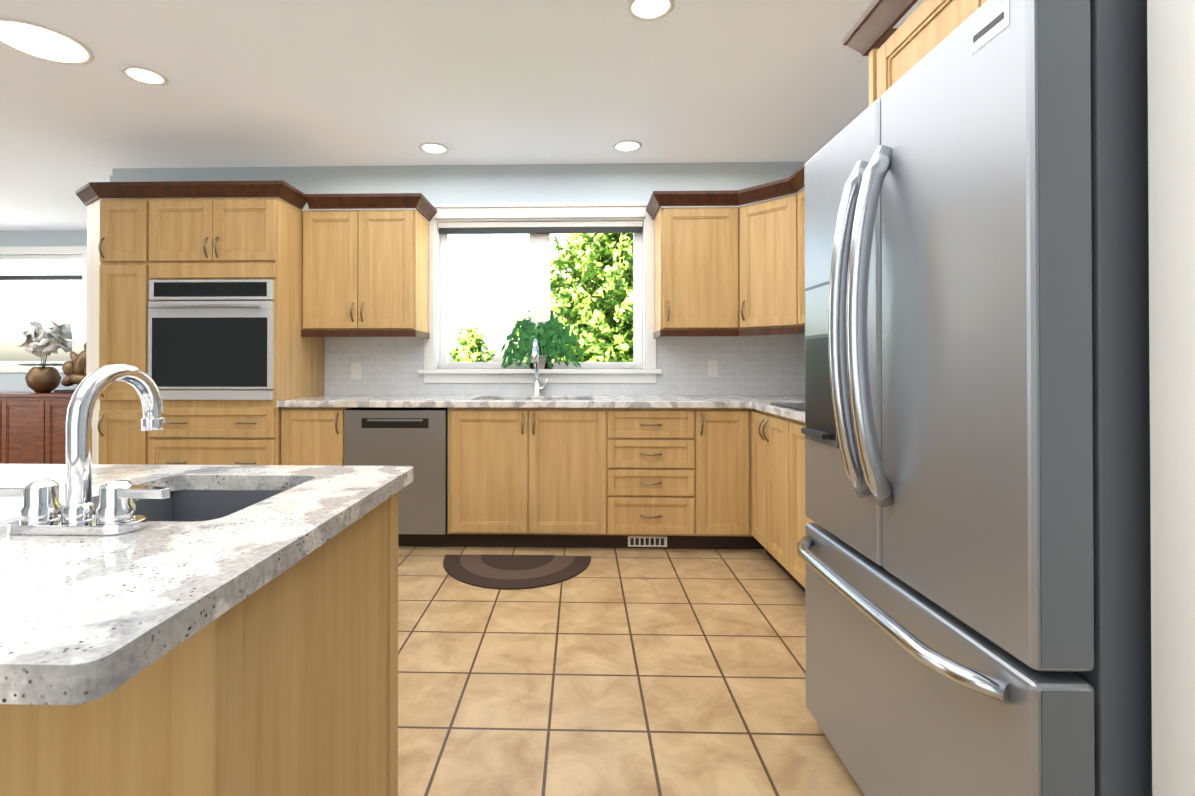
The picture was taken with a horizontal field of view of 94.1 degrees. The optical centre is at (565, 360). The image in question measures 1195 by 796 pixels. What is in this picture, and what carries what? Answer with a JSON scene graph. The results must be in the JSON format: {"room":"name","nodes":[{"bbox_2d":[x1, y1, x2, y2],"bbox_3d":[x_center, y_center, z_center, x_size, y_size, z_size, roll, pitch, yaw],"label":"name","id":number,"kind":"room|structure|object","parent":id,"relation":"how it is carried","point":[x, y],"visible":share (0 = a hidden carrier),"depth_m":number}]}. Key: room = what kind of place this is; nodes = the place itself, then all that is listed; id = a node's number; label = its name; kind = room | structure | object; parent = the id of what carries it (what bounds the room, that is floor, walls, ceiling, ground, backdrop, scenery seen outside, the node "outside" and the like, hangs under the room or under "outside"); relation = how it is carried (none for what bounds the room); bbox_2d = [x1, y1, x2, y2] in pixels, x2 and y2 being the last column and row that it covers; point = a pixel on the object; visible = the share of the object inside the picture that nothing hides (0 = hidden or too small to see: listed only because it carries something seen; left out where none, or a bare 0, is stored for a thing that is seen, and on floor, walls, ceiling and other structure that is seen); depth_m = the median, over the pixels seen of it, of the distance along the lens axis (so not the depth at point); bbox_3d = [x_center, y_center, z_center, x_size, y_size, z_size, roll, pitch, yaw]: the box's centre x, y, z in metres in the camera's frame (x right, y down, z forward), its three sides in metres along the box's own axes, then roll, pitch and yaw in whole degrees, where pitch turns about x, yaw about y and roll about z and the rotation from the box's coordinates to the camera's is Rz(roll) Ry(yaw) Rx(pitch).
{"room":"kitchen","nodes":[
{"label":"kitchen","id":0,"kind":"room"},
{"bbox_2d":[0,230,86,391],"bbox_3d":[-5.676,-0.110,6.032,4.520,2.570,0.150,0,0,2],"label":"wall","id":1,"kind":"structure","parent":0,"point":[12,382],"depth_m":5.96},
{"bbox_2d":[0,246,86,372],"bbox_3d":[-5.846,-0.545,6.015,1.530,1.350,0.140,0,0,2],"label":"window","id":2,"kind":"structure","parent":1,"relation":"in","point":[10,367],"depth_m":5.95},
{"bbox_2d":[112,162,804,395],"bbox_3d":[-0.708,-0.122,4.065,5.220,2.570,0.150,0,0,2],"label":"wall","id":3,"kind":"structure","parent":0,"point":[543,183],"depth_m":3.99},
{"bbox_2d":[351,363,360,378],"bbox_3d":[-1.507,0.072,3.997,0.070,0.116,0.007,0,0,2],"label":"electrical outlet","id":4,"kind":"object","parent":3,"relation":"attached to","point":[355,370],"visible":1,"depth_m":4.00},
{"bbox_2d":[301,193,436,338],"bbox_3d":[-1.336,-0.619,3.804,0.818,0.925,0.408,0,0,2],"label":"upper cabinet","id":5,"kind":"object","parent":3,"relation":"attached to","point":[365,273],"visible":0.98,"depth_m":3.67},
{"bbox_2d":[418,202,661,382],"bbox_3d":[-0.184,-0.480,4.020,1.720,1.285,0.205,0,0,2],"label":"window","id":6,"kind":"structure","parent":3,"relation":"in","point":[439,367],"depth_m":3.98},
{"bbox_2d":[438,221,642,233],"bbox_3d":[-0.184,-0.963,4.028,1.480,0.080,0.045,0,0,2],"label":"window blind","id":7,"kind":"object","parent":6,"relation":"attached to","point":[568,227],"visible":0.98,"depth_m":4.01},
{"bbox_2d":[501,315,582,368],"bbox_3d":[-0.171,-0.133,3.999,0.600,0.388,0.127,0,0,2],"label":"fern plant","id":8,"kind":"object","parent":6,"relation":"on","point":[549,332],"visible":0.88,"depth_m":3.99},
{"bbox_2d":[621,366,635,368],"bbox_3d":[0.450,0.050,3.977,0.110,0.022,0.110,0,0,2],"label":"plate","id":9,"kind":"object","parent":6,"relation":"on","point":[628,367],"visible":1,"depth_m":3.94},
{"bbox_2d":[650,190,737,335],"bbox_3d":[0.901,-0.641,3.752,0.556,0.883,0.389,0,0,2],"label":"upper cabinet","id":10,"kind":"object","parent":3,"relation":"attached to","point":[729,271],"depth_m":3.61},
{"bbox_2d":[707,360,717,376],"bbox_3d":[1.039,0.057,3.927,0.070,0.116,0.007,0,0,2],"label":"electrical outlet","id":11,"kind":"object","parent":3,"relation":"attached to","point":[712,368],"visible":1,"depth_m":3.92},
{"bbox_2d":[730,172,804,335],"bbox_3d":[1.399,-0.642,3.601,0.677,0.883,0.663,0,0,2],"label":"upper cabinet","id":12,"kind":"object","parent":3,"relation":"attached to","point":[759,232],"depth_m":3.48},
{"bbox_2d":[0,0,923,230],"bbox_3d":[-3.099,-1.470,2.068,9.890,0.100,7.950,0,0,2],"label":"ceiling","id":13,"kind":"structure","parent":0,"point":[278,83],"depth_m":2.88},
{"bbox_2d":[0,17,93,64],"bbox_3d":[-2.333,-1.413,2.472,0.360,0.008,0.360,0,0,2],"label":"recessed light","id":14,"kind":"object","parent":13,"relation":"in","point":[38,41],"visible":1,"depth_m":2.47},
{"bbox_2d":[121,65,167,85],"bbox_3d":[-2.085,-1.411,2.755,0.190,0.008,0.190,0,0,2],"label":"recessed light","id":15,"kind":"object","parent":13,"relation":"in","point":[144,75],"visible":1,"depth_m":2.75},
{"bbox_2d":[419,142,447,153],"bbox_3d":[-0.874,-1.405,3.682,0.190,0.008,0.190,0,0,2],"label":"recessed light","id":16,"kind":"object","parent":13,"relation":"in","point":[432,148],"visible":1,"depth_m":3.68},
{"bbox_2d":[613,140,641,151],"bbox_3d":[0.406,-1.406,3.647,0.190,0.008,0.190,0,0,2],"label":"recessed light","id":17,"kind":"object","parent":13,"relation":"in","point":[627,146],"visible":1,"depth_m":3.64},
{"bbox_2d":[627,0,674,20],"bbox_3d":[0.339,-1.414,2.218,0.190,0.008,0.190,0,0,2],"label":"recessed light","id":18,"kind":"object","parent":13,"relation":"in","point":[647,10],"visible":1,"depth_m":2.23},
{"bbox_2d":[398,546,864,795],"bbox_3d":[-3.099,1.200,2.052,9.890,0.100,7.950,0,0,2],"label":"floor","id":19,"kind":"structure","parent":0,"point":[641,672],"depth_m":1.99},
{"bbox_2d":[0,392,72,463],"bbox_3d":[-5.014,0.741,5.364,1.320,0.860,0.460,0,0,2],"label":"sideboard","id":20,"kind":"object","parent":19,"relation":"on","point":[32,427],"visible":0.42,"depth_m":5.14},
{"bbox_2d":[18,318,72,392],"bbox_3d":[-5.035,-0.054,5.379,0.419,0.727,0.308,0,0,2],"label":"orchid pot","id":21,"kind":"object","parent":20,"relation":"on","point":[48,341],"visible":1,"depth_m":5.33},
{"bbox_2d":[54,343,85,392],"bbox_3d":[-4.669,0.060,5.348,0.351,0.498,0.180,0,0,2],"label":"bronze sculpture","id":22,"kind":"object","parent":20,"relation":"on","point":[74,370],"visible":0.58,"depth_m":5.30},
{"bbox_2d":[75,184,90,376],"bbox_3d":[-2.976,0.039,3.740,0.224,2.242,0.617,0,0,2],"label":"tall cabinet","id":23,"kind":"object","parent":19,"relation":"on","point":[84,193],"depth_m":3.55},
{"bbox_2d":[91,182,146,463],"bbox_3d":[-2.709,0.039,3.714,0.311,2.242,0.653,0,0,2],"label":"tall cabinet","id":24,"kind":"object","parent":19,"relation":"on","point":[118,226],"depth_m":3.41},
{"bbox_2d":[0,495,397,795],"bbox_3d":[-1.421,0.701,0.912,2.118,0.884,0.594,0,0,2],"label":"kitchen island","id":25,"kind":"object","parent":19,"relation":"on","point":[294,692],"depth_m":0.70},
{"bbox_2d":[0,464,412,710],"bbox_3d":[-1.433,0.243,0.844,2.188,0.031,0.804,0,0,2],"label":"island countertop","id":26,"kind":"structure","parent":25,"relation":"on","point":[83,618],"depth_m":0.60},
{"bbox_2d":[0,363,187,534],"bbox_3d":[-0.654,0.116,0.808,0.267,0.223,0.174,0,0,2],"label":"faucet","id":27,"kind":"object","parent":26,"relation":"on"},
{"bbox_2d":[148,483,283,514],"bbox_3d":[-0.644,0.356,0.952,0.312,0.218,0.337,0,0,2],"label":"sink","id":28,"kind":"object","parent":26,"relation":"in","point":[199,498],"depth_m":1.12},
{"bbox_2d":[143,180,323,464],"bbox_3d":[-2.152,0.039,3.699,0.804,2.242,0.653,0,0,2],"label":"tall cabinet","id":29,"kind":"object","parent":19,"relation":"on","point":[194,298],"depth_m":3.39},
{"bbox_2d":[281,441,344,465],"bbox_3d":[-1.546,0.723,3.697,0.401,0.875,0.614,0,0,2],"label":"base cabinet","id":30,"kind":"object","parent":19,"relation":"on","point":[292,452],"depth_m":3.41},
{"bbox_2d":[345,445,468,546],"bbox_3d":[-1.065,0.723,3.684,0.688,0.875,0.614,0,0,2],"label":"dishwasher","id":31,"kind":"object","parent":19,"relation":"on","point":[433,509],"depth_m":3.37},
{"bbox_2d":[443,555,590,589],"bbox_3d":[-0.286,1.150,3.039,0.860,0.010,0.482,0,0,2],"label":"mat","id":32,"kind":"object","parent":19,"relation":"on","point":[510,572],"visible":0.98,"depth_m":3.05},
{"bbox_2d":[589,445,692,548],"bbox_3d":[0.516,0.723,3.644,0.663,0.875,0.606,0,0,2],"label":"base cabinet","id":33,"kind":"object","parent":19,"relation":"on","point":[685,452],"depth_m":3.35},
{"bbox_2d":[277,393,804,444],"bbox_3d":[-0.025,0.261,2.909,3.485,0.040,2.114,0,0,2],"label":"countertop","id":34,"kind":"structure","parent":33,"relation":"on","point":[335,418],"depth_m":3.37},
{"bbox_2d":[531,338,548,396],"bbox_3d":[-0.181,0.047,3.814,0.111,0.399,0.254,0,0,2],"label":"faucet","id":35,"kind":"object","parent":34,"relation":"on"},
{"bbox_2d":[769,401,804,408],"bbox_3d":[1.385,0.236,2.700,0.520,0.007,0.760,0,0,2],"label":"cooktop","id":36,"kind":"object","parent":34,"relation":"in","point":[788,404],"depth_m":3.03},
{"bbox_2d":[693,445,740,548],"bbox_3d":[0.962,0.722,3.607,0.353,0.875,0.656,0,0,2],"label":"base cabinet","id":37,"kind":"object","parent":19,"relation":"on","point":[716,468],"depth_m":3.34},
{"bbox_2d":[741,445,792,580],"bbox_3d":[1.376,0.719,3.002,0.686,0.875,0.669,0,0,2],"label":"base cabinet","id":38,"kind":"object","parent":19,"relation":"on","point":[764,468],"depth_m":3.04},
{"bbox_2d":[789,445,814,592],"bbox_3d":[1.395,0.715,2.402,0.616,0.875,0.770,0,0,2],"label":"base cabinet","id":39,"kind":"object","parent":19,"relation":"on","point":[798,519],"depth_m":2.65},
{"bbox_2d":[869,0,986,105],"bbox_3d":[1.329,0.066,1.325,0.693,2.160,0.975,0,0,2],"label":"wall cabinet","id":40,"kind":"object","parent":19,"relation":"on","point":[925,28],"visible":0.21,"depth_m":1.59},
{"bbox_2d":[797,0,1151,795],"bbox_3d":[1.142,0.250,1.310,0.990,1.792,0.901,0,0,2],"label":"fridge","id":41,"kind":"object","parent":19,"relation":"on","point":[973,548],"visible":1,"depth_m":0.97},
{"bbox_2d":[1147,0,1194,795],"bbox_3d":[1.273,-0.142,0.760,0.773,2.570,0.152,0,0,2],"label":"wall","id":42,"kind":"structure","parent":0,"point":[1171,106],"depth_m":0.81},
{"bbox_3d":[1.742,-0.141,0.936,0.150,2.570,5.970,0,0,2],"label":"wall","id":43,"kind":"structure","parent":0,"visible":0},
{"bbox_2d":[790,176,804,327],"bbox_3d":[1.533,-0.602,3.224,0.388,0.800,0.286,0,0,2],"label":"upper cabinet","id":44,"kind":"object","parent":43,"relation":"attached to","point":[797,235],"depth_m":3.31},
{"label":"outside","id":45,"kind":"structure","parent":0,"visible":0},
{"bbox_3d":[4.091,3.616,152.024,300.000,0.100,295.800,0,0,2],"label":"ground","id":46,"kind":"structure","parent":45,"visible":0},
{"bbox_2d":[449,233,632,361],"bbox_3d":[0.121,-0.329,8.546,6.155,6.038,4.972,0,0,2],"label":"leafy tree","id":47,"kind":"object","parent":46,"relation":"on","point":[594,310],"visible":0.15,"depth_m":8.05}
]}

